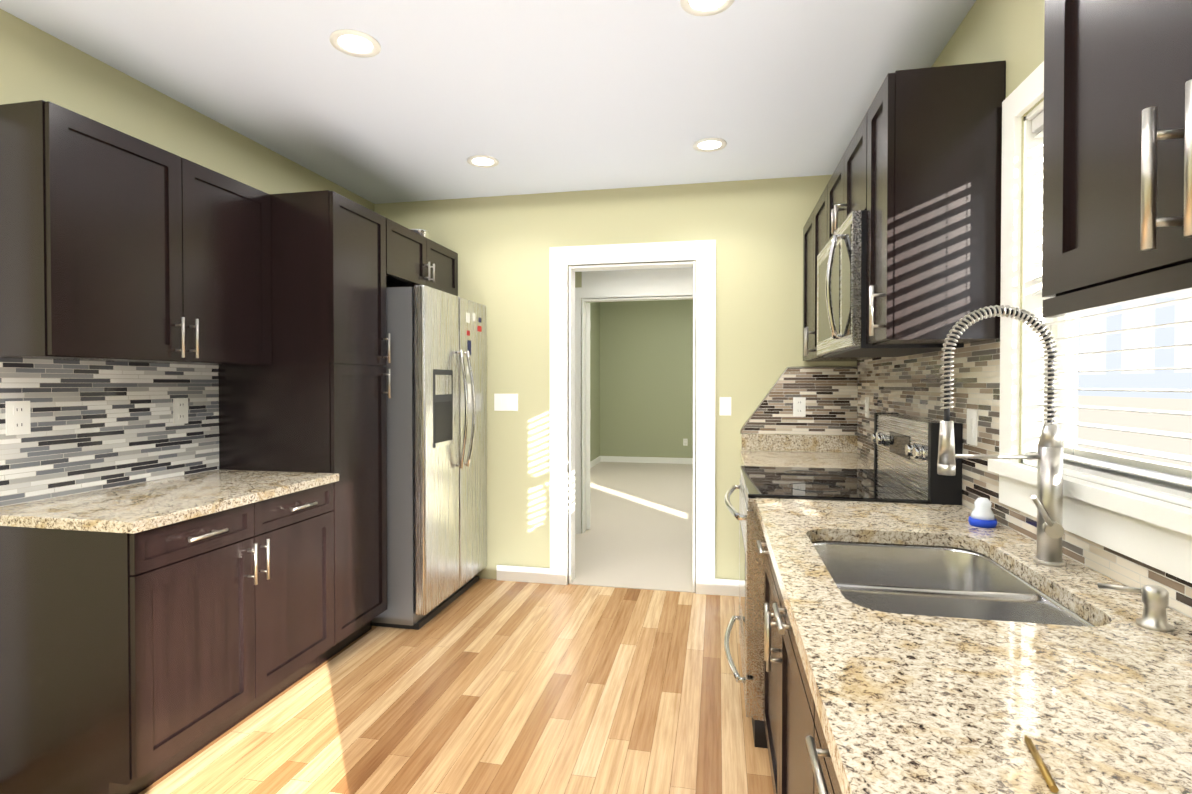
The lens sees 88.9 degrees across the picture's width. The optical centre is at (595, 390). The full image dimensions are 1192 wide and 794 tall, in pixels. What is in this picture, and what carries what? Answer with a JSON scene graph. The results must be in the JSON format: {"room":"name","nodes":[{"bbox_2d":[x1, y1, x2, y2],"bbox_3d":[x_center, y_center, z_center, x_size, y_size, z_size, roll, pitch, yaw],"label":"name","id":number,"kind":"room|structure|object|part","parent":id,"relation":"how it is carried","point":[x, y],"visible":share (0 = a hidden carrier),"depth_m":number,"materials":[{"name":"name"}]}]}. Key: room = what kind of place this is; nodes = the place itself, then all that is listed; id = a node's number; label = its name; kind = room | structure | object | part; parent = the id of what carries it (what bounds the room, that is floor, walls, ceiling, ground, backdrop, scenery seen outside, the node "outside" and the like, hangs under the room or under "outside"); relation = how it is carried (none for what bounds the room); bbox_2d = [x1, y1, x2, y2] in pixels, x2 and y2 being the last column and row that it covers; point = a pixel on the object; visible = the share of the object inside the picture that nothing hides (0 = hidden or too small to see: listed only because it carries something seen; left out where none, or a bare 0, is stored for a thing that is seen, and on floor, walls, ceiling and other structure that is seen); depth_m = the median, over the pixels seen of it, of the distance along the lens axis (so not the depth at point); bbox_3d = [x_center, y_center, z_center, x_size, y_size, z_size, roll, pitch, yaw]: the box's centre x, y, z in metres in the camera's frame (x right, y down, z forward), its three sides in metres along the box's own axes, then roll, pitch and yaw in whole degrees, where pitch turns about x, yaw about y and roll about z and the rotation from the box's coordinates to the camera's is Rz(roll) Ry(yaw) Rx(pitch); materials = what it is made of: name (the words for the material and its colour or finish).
{"room":"kitchen","nodes":[
{"label":"kitchen","id":0,"kind":"room"},
{"bbox_2d":[0,9,373,210],"bbox_3d":[-2.210,0.019,1.266,0.120,2.576,6.366,0,1,11],"label":"wall","id":1,"kind":"structure","parent":0,"point":[36,64],"depth_m":2.48,"materials":[{"name":"beige paint"}]},
{"bbox_2d":[0,358,218,506],"bbox_3d":[-1.913,0.133,2.418,0.010,0.498,1.010,0,1,11],"label":"wall tile","id":2,"kind":"structure","parent":1,"relation":"attached to","point":[97,425],"depth_m":2.36,"materials":[{"name":"tile"}]},
{"bbox_2d":[5,401,30,435],"bbox_3d":[-1.972,0.091,2.073,0.008,0.115,0.072,0,1,11],"label":"electrical outlet","id":3,"kind":"object","parent":2,"relation":"attached to","point":[17,417],"visible":1,"depth_m":2.07,"materials":[{"name":"white plastic"}]},
{"bbox_2d":[173,398,187,423],"bbox_3d":[-1.846,0.089,2.700,0.008,0.115,0.072,0,1,11],"label":"electrical outlet","id":4,"kind":"object","parent":2,"relation":"attached to","point":[180,410],"visible":1,"depth_m":2.70,"materials":[{"name":"white plastic"}]},
{"bbox_2d":[0,100,271,365],"bbox_3d":[-1.745,-0.516,2.397,0.341,0.800,0.965,0,1,11],"label":"upper cabinet","id":5,"kind":"object","parent":1,"relation":"attached to","point":[117,245],"visible":1,"depth_m":2.14,"materials":[{"name":"brown wood"}]},
{"bbox_2d":[386,218,457,295],"bbox_3d":[-1.312,-0.781,3.734,0.661,0.302,0.910,0,1,11],"label":"upper cabinet","id":6,"kind":"object","parent":1,"relation":"attached to","point":[413,258],"visible":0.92,"depth_m":3.58,"materials":[{"name":"brown wood"}]},
{"bbox_2d":[410,229,428,238],"bbox_3d":[-1.121,-0.966,3.807,0.150,0.066,0.150,0,1,11],"label":"steel pot","id":7,"kind":"object","parent":6,"relation":"on","point":[424,233],"visible":0.23,"depth_m":3.75,"materials":[{"name":"silver metal"}]},
{"bbox_2d":[139,578,773,793],"bbox_3d":[-0.603,1.336,0.899,3.422,0.050,6.246,0,1,11],"label":"floor","id":8,"kind":"structure","parent":0,"point":[487,686],"depth_m":2.46,"materials":[{"name":"brown wood"}]},
{"bbox_2d":[0,482,333,793],"bbox_3d":[-1.589,0.855,2.376,0.661,0.875,0.978,0,1,11],"label":"base cabinet","id":9,"kind":"object","parent":8,"relation":"on","point":[137,663],"visible":0.98,"depth_m":1.93,"materials":[{"name":"brown wood"}]},
{"bbox_2d":[0,470,338,533],"bbox_3d":[-1.595,0.401,2.359,0.653,0.035,1.003,0,1,11],"label":"countertop","id":10,"kind":"structure","parent":9,"relation":"on","point":[137,507],"depth_m":2.14,"materials":[{"name":"stone"}]},
{"bbox_2d":[219,190,390,667],"bbox_3d":[-1.447,0.180,3.073,0.661,2.208,0.458,0,1,11],"label":"pantry cabinet","id":11,"kind":"object","parent":8,"relation":"on","point":[312,398],"visible":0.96,"depth_m":2.87,"materials":[{"name":"brown wood"}]},
{"bbox_2d":[372,285,486,629],"bbox_3d":[-1.175,0.353,3.722,0.886,1.845,0.890,0,1,11],"label":"refrigerator","id":12,"kind":"object","parent":8,"relation":"on","point":[437,480],"visible":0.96,"depth_m":3.31,"materials":[{"name":"grey metal"}]},
{"bbox_3d":[-0.857,0.095,3.428,0.012,0.430,0.245,0,1,11],"label":"dispenser panel","id":13,"kind":"part","parent":12,"relation":"part of","materials":[{"name":"grey plastic"}]},
{"bbox_3d":[-0.851,0.312,3.656,0.065,1.760,0.890,0,1,11],"label":"door","id":14,"kind":"part","parent":12,"relation":"part of","materials":[{"name":"silver metal"}]},
{"bbox_3d":[-0.780,0.107,3.639,0.080,0.704,0.136,0,1,11],"label":"handle","id":15,"kind":"part","parent":12,"relation":"part of","materials":[{"name":"silver metal"}]},
{"bbox_2d":[755,498,860,661],"bbox_3d":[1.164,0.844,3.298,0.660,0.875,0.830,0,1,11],"label":"base cabinet","id":16,"kind":"object","parent":8,"relation":"on","point":[779,646],"depth_m":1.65,"materials":[{"name":"brown wood"}]},
{"bbox_2d":[740,450,873,468],"bbox_3d":[1.143,0.389,3.287,0.681,0.035,0.811,0,1,11],"label":"countertop","id":17,"kind":"structure","parent":16,"relation":"on","point":[748,457],"depth_m":3.29,"materials":[{"name":"beige stone"}]},
{"bbox_2d":[800,670,835,793],"bbox_3d":[0.607,0.878,0.525,0.660,0.875,1.061,0,1,11],"label":"base cabinet","id":18,"kind":"object","parent":8,"relation":"on","point":[815,772],"depth_m":1.06,"materials":[{"name":"brown wood"}]},
{"bbox_2d":[756,498,1191,793],"bbox_3d":[0.694,0.417,1.054,0.681,0.035,2.184,0,1,11],"label":"countertop","id":19,"kind":"structure","parent":18,"relation":"on","point":[903,702],"depth_m":0.85,"materials":[{"name":"beige stone"}]},
{"bbox_2d":[808,534,1107,625],"bbox_3d":[0.746,0.530,1.379,0.495,0.223,0.700,0,1,11],"label":"sink","id":20,"kind":"object","parent":19,"relation":"in","point":[914,575],"depth_m":1.57,"materials":[{"name":"silver metal"}]},
{"bbox_2d":[968,497,996,527],"bbox_3d":[1.122,0.349,1.761,0.072,0.082,0.072,0,1,11],"label":"scrub brush","id":21,"kind":"object","parent":19,"relation":"on","point":[982,515],"visible":1,"depth_m":1.74,"materials":[{"name":"blue"}]},
{"bbox_2d":[937,305,1065,566],"bbox_3d":[0.930,0.098,1.381,0.272,0.594,0.122,0,1,11],"label":"faucet","id":22,"kind":"object","parent":19,"relation":"on","point":[1048,500],"visible":1,"depth_m":1.39,"materials":[{"name":"silver metal"}]},
{"bbox_3d":[1.003,0.277,1.356,0.094,0.102,0.096,0,1,11],"label":"lever","id":23,"kind":"part","parent":22,"relation":"part of","materials":[{"name":"silver metal"}]},
{"bbox_2d":[1024,735,1058,792],"bbox_3d":[0.480,0.400,0.658,0.008,0.008,0.102,0,1,22],"label":"pencil","id":24,"kind":"object","parent":19,"relation":"on","point":[1048,778],"visible":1,"depth_m":0.65,"materials":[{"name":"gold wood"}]},
{"bbox_2d":[1098,583,1173,631],"bbox_3d":[0.930,0.365,1.045,0.087,0.068,0.073,0,1,11],"label":"soap dispenser","id":25,"kind":"object","parent":19,"relation":"on","point":[1155,600],"visible":1,"depth_m":1.02,"materials":[{"name":"silver metal"}]},
{"bbox_2d":[724,412,961,748],"bbox_3d":[0.934,0.698,2.521,0.786,1.187,0.774,0,1,11],"label":"stove","id":26,"kind":"object","parent":8,"relation":"on","point":[904,470],"visible":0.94,"depth_m":2.25,"materials":[{"name":"silver metal"}]},
{"bbox_3d":[0.586,0.775,2.592,0.076,0.641,0.696,0,1,11],"label":"handle","id":27,"kind":"part","parent":26,"relation":"part of","materials":[{"name":"silver metal"}]},
{"bbox_2d":[740,466,931,503],"bbox_3d":[0.927,0.377,2.518,0.613,0.016,0.774,0,1,11],"label":"cooktop","id":28,"kind":"object","parent":26,"relation":"in","point":[877,484],"depth_m":2.38,"materials":[{"name":"black glass"}]},
{"bbox_3d":[1.211,0.217,2.459,0.034,0.051,0.658,0,1,11],"label":"knob","id":29,"kind":"part","parent":26,"relation":"part of","materials":[{"name":"silver metal"}]},
{"bbox_2d":[0,0,975,203],"bbox_3d":[-0.592,-1.305,0.924,3.422,0.080,6.366,0,1,11],"label":"ceiling","id":30,"kind":"structure","parent":0,"point":[530,96],"depth_m":2.50,"materials":[{"name":"white paint"}]},
{"bbox_2d":[330,29,380,57],"bbox_3d":[-0.885,-1.278,2.235,0.176,0.006,0.176,0,1,11],"label":"recessed light","id":31,"kind":"object","parent":30,"relation":"in","point":[355,43],"visible":1,"depth_m":2.23,"materials":[{"name":"white glass"}]},
{"bbox_2d":[467,155,498,167],"bbox_3d":[-0.637,-1.293,3.420,0.176,0.006,0.176,0,1,11],"label":"recessed light","id":32,"kind":"object","parent":30,"relation":"in","point":[484,161],"visible":1,"depth_m":3.42,"materials":[{"name":"white glass"}]},
{"bbox_2d":[680,0,733,15],"bbox_3d":[0.363,-1.275,1.975,0.176,0.006,0.176,0,1,11],"label":"recessed light","id":33,"kind":"object","parent":30,"relation":"in","point":[703,7],"visible":1,"depth_m":2.01,"materials":[{"name":"white glass"}]},
{"bbox_2d":[693,138,726,151],"bbox_3d":[0.595,-1.290,3.182,0.176,0.006,0.176,0,1,11],"label":"recessed light","id":34,"kind":"object","parent":30,"relation":"in","point":[709,144],"visible":1,"depth_m":3.17,"materials":[{"name":"white glass"}]},
{"bbox_2d":[483,462,694,592],"bbox_3d":[0.964,1.258,6.979,3.290,0.054,6.294,0,1,11],"label":"floor","id":35,"kind":"structure","parent":0,"point":[638,534],"depth_m":5.44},
{"bbox_2d":[586,302,599,461],"bbox_3d":[-0.578,-0.219,7.331,0.120,2.900,6.174,0,1,11],"label":"wall","id":36,"kind":"structure","parent":0,"point":[595,381],"depth_m":9.85,"materials":[{"name":"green paint"}]},
{"bbox_2d":[590,456,599,467],"bbox_3d":[-0.395,1.174,7.921,0.014,0.100,4.740,0,1,11],"label":"baseboard","id":37,"kind":"structure","parent":36,"relation":"attached to","point":[594,462],"depth_m":9.75,"materials":[{"name":"white wood"}]},
{"bbox_2d":[374,175,856,591],"bbox_3d":[0.216,-0.015,3.964,3.575,2.576,0.120,0,1,11],"label":"wall","id":38,"kind":"structure","parent":0,"point":[500,245],"depth_m":3.94,"materials":[{"name":"beige paint"}]},
{"bbox_2d":[494,394,517,410],"bbox_3d":[-0.603,0.075,4.063,0.165,0.115,0.011,0,1,11],"label":"light switch","id":39,"kind":"object","parent":38,"relation":"attached to","point":[505,402],"visible":1,"depth_m":4.06,"materials":[{"name":"white plastic"}]},
{"bbox_2d":[497,565,549,583],"bbox_3d":[-0.485,1.222,4.052,0.372,0.100,0.014,0,1,11],"label":"baseboard","id":40,"kind":"structure","parent":38,"relation":"attached to","point":[523,574],"depth_m":4.04,"materials":[{"name":"white wood"}]},
{"bbox_2d":[550,240,715,594],"bbox_3d":[0.233,0.166,3.954,1.069,2.215,0.138,0,1,11],"label":"door frame","id":41,"kind":"structure","parent":38,"relation":"attached to","point":[705,388],"depth_m":3.89,"materials":[{"name":"white wood"}]},
{"bbox_2d":[719,397,730,415],"bbox_3d":[0.806,0.095,3.780,0.072,0.115,0.011,0,1,11],"label":"light switch","id":42,"kind":"object","parent":38,"relation":"attached to","point":[725,407],"visible":1,"depth_m":3.78,"materials":[{"name":"white plastic"}]},
{"bbox_2d":[715,578,738,595],"bbox_3d":[0.819,1.225,3.790,0.149,0.100,0.014,0,1,11],"label":"baseboard","id":43,"kind":"structure","parent":38,"relation":"attached to","point":[727,587],"depth_m":3.78,"materials":[{"name":"white wood"}]},
{"bbox_2d":[742,368,856,434],"bbox_3d":[1.231,0.061,3.695,0.672,0.406,0.010,0,1,11],"label":"wall tile","id":44,"kind":"structure","parent":38,"relation":"attached to","point":[830,394],"depth_m":3.67,"materials":[{"name":"tile"}]},
{"bbox_2d":[793,397,805,415],"bbox_3d":[1.234,0.096,3.684,0.072,0.115,0.008,0,1,11],"label":"outlet","id":45,"kind":"object","parent":44,"relation":"attached to","point":[799,406],"visible":1,"depth_m":3.68,"materials":[{"name":"white plastic"}]},
{"bbox_2d":[741,367,857,433],"bbox_3d":[1.227,0.059,3.689,0.678,0.412,0.008,0,1,11],"label":"trim","id":46,"kind":"structure","parent":38,"relation":"attached to","point":[778,380],"depth_m":3.70,"materials":[{"name":"silver metal"}]},
{"bbox_2d":[741,434,857,452],"bbox_3d":[1.230,0.316,3.693,0.672,0.100,0.020,0,1,11],"label":"backsplash","id":47,"kind":"structure","parent":38,"relation":"attached to","point":[803,443],"depth_m":3.68,"materials":[{"name":"beige stone"}]},
{"bbox_2d":[575,267,692,271],"bbox_3d":[0.497,-1.075,4.626,3.290,0.080,1.314,0,1,11],"label":"ceiling","id":48,"kind":"structure","parent":0,"point":[633,269],"depth_m":5.21,"materials":[{"name":"white paint"}]},
{"bbox_2d":[575,268,692,532],"bbox_3d":[0.346,-0.194,5.281,2.500,2.900,0.110,0,1,11],"label":"wall","id":49,"kind":"structure","parent":0,"point":[669,276],"depth_m":5.23,"materials":[{"name":"white paint"}]},
{"bbox_2d":[586,303,590,529],"bbox_3d":[-0.093,0.224,5.835,0.040,2.028,0.800,0,1,-4],"label":"door leaf","id":50,"kind":"structure","parent":49,"relation":"in","point":[588,414],"depth_m":5.44,"materials":[{"name":"white wood"}]},
{"bbox_2d":[575,284,692,533],"bbox_3d":[0.680,0.177,5.209,1.826,2.160,0.128,0,1,11],"label":"door frame","id":51,"kind":"structure","parent":49,"relation":"attached to","point":[578,410],"depth_m":5.31,"materials":[{"name":"white wood"}]},
{"bbox_2d":[600,299,692,457],"bbox_3d":[1.572,-0.252,9.986,3.050,2.900,0.120,0,1,11],"label":"wall","id":52,"kind":"structure","parent":0,"point":[646,378],"depth_m":10.07,"materials":[{"name":"green paint"}]},
{"bbox_2d":[600,456,692,463],"bbox_3d":[1.558,1.149,9.938,3.050,0.100,0.014,0,1,11],"label":"baseboard","id":53,"kind":"structure","parent":52,"relation":"attached to","point":[646,459],"depth_m":10.07,"materials":[{"name":"white wood"}]},
{"bbox_2d":[683,439,687,445],"bbox_3d":[1.466,0.838,9.956,0.072,0.115,0.008,0,1,11],"label":"outlet","id":54,"kind":"object","parent":52,"relation":"attached to","point":[685,442],"visible":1,"depth_m":9.95,"materials":[{"name":"white plastic"}]},
{"bbox_2d":[858,0,1191,618],"bbox_3d":[1.371,0.005,2.327,0.120,2.576,2.876,0,1,11],"label":"wall","id":55,"kind":"structure","parent":0,"point":[989,31],"depth_m":1.76,"materials":[{"name":"beige paint"}]},
{"bbox_2d":[803,184,880,361],"bbox_3d":[1.310,-0.580,3.251,0.362,0.813,0.830,0,1,11],"label":"upper cabinet","id":56,"kind":"object","parent":55,"relation":"attached to","point":[814,235],"visible":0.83,"depth_m":3.31,"materials":[{"name":"brown wood"}]},
{"bbox_2d":[827,112,866,242],"bbox_3d":[1.151,-0.807,2.459,0.362,0.338,0.776,0,1,11],"label":"upper cabinet","id":57,"kind":"object","parent":55,"relation":"attached to","point":[847,190],"visible":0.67,"depth_m":2.41,"materials":[{"name":"brown wood"}]},
{"bbox_2d":[817,210,963,357],"bbox_3d":[1.121,-0.394,2.470,0.425,0.480,0.770,0,1,11],"label":"microwave","id":58,"kind":"object","parent":57,"relation":"attached to","point":[841,289],"visible":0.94,"depth_m":2.26,"materials":[{"name":"silver metal"}]},
{"bbox_3d":[0.902,-0.396,2.307,0.060,0.397,0.040,0,1,11],"label":"handle","id":59,"kind":"part","parent":58,"relation":"part of","materials":[{"name":"silver metal"}]},
{"bbox_2d":[857,339,999,500],"bbox_3d":[1.380,0.074,2.703,0.010,0.480,1.896,0,1,11],"label":"wall tile","id":60,"kind":"structure","parent":55,"relation":"attached to","point":[909,385],"depth_m":2.14,"materials":[{"name":"tile"}]},
{"bbox_2d":[865,397,868,417],"bbox_3d":[1.504,0.090,3.374,0.008,0.115,0.072,0,1,11],"label":"outlet","id":61,"kind":"object","parent":60,"relation":"attached to","point":[866,407],"visible":1,"depth_m":3.35,"materials":[{"name":"white plastic"}]},
{"bbox_2d":[967,409,977,445],"bbox_3d":[1.223,0.118,1.979,0.011,0.115,0.072,0,1,11],"label":"light switch","id":62,"kind":"object","parent":60,"relation":"attached to","point":[972,421],"visible":1,"depth_m":1.97,"materials":[{"name":"white plastic"}]},
{"bbox_2d":[866,60,1005,344],"bbox_3d":[1.048,-0.564,1.948,0.362,0.813,0.267,0,1,11],"label":"upper cabinet","id":63,"kind":"object","parent":55,"relation":"attached to","point":[934,174],"visible":1,"depth_m":1.82,"materials":[{"name":"brown wood"}]},
{"bbox_2d":[857,442,1191,617],"bbox_3d":[1.193,0.358,1.775,0.010,0.065,3.796,0,1,11],"label":"wall tile strip","id":64,"kind":"object","parent":55,"relation":"attached to","point":[1125,570],"visible":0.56,"depth_m":1.32,"materials":[{"name":"tile"}]},
{"bbox_2d":[988,61,1191,582],"bbox_3d":[1.140,-0.251,1.283,0.162,1.165,1.005,0,1,11],"label":"kitchen window","id":65,"kind":"structure","parent":55,"relation":"in","point":[1149,530],"depth_m":1.60,"materials":[{"name":"white wood"}]},
{"bbox_2d":[1042,0,1191,317],"bbox_3d":[0.778,-0.533,0.604,0.362,0.841,0.677,0,1,11],"label":"upper cabinet","id":66,"kind":"object","parent":55,"relation":"attached to","point":[1117,166],"depth_m":0.80,"materials":[{"name":"brown wood"}]},
{"bbox_3d":[0.654,-0.127,0.633,0.018,0.028,0.677,0,1,11],"label":"rail of the near wall cabinet","id":67,"kind":"part","parent":66,"relation":"part of","materials":[{"name":"brown wood"}]},
{"label":"outside","id":68,"kind":"structure","parent":0,"visible":0},
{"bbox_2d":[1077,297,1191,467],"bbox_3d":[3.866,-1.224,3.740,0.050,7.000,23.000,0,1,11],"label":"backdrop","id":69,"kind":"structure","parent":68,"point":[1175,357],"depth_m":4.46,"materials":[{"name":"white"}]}
]}

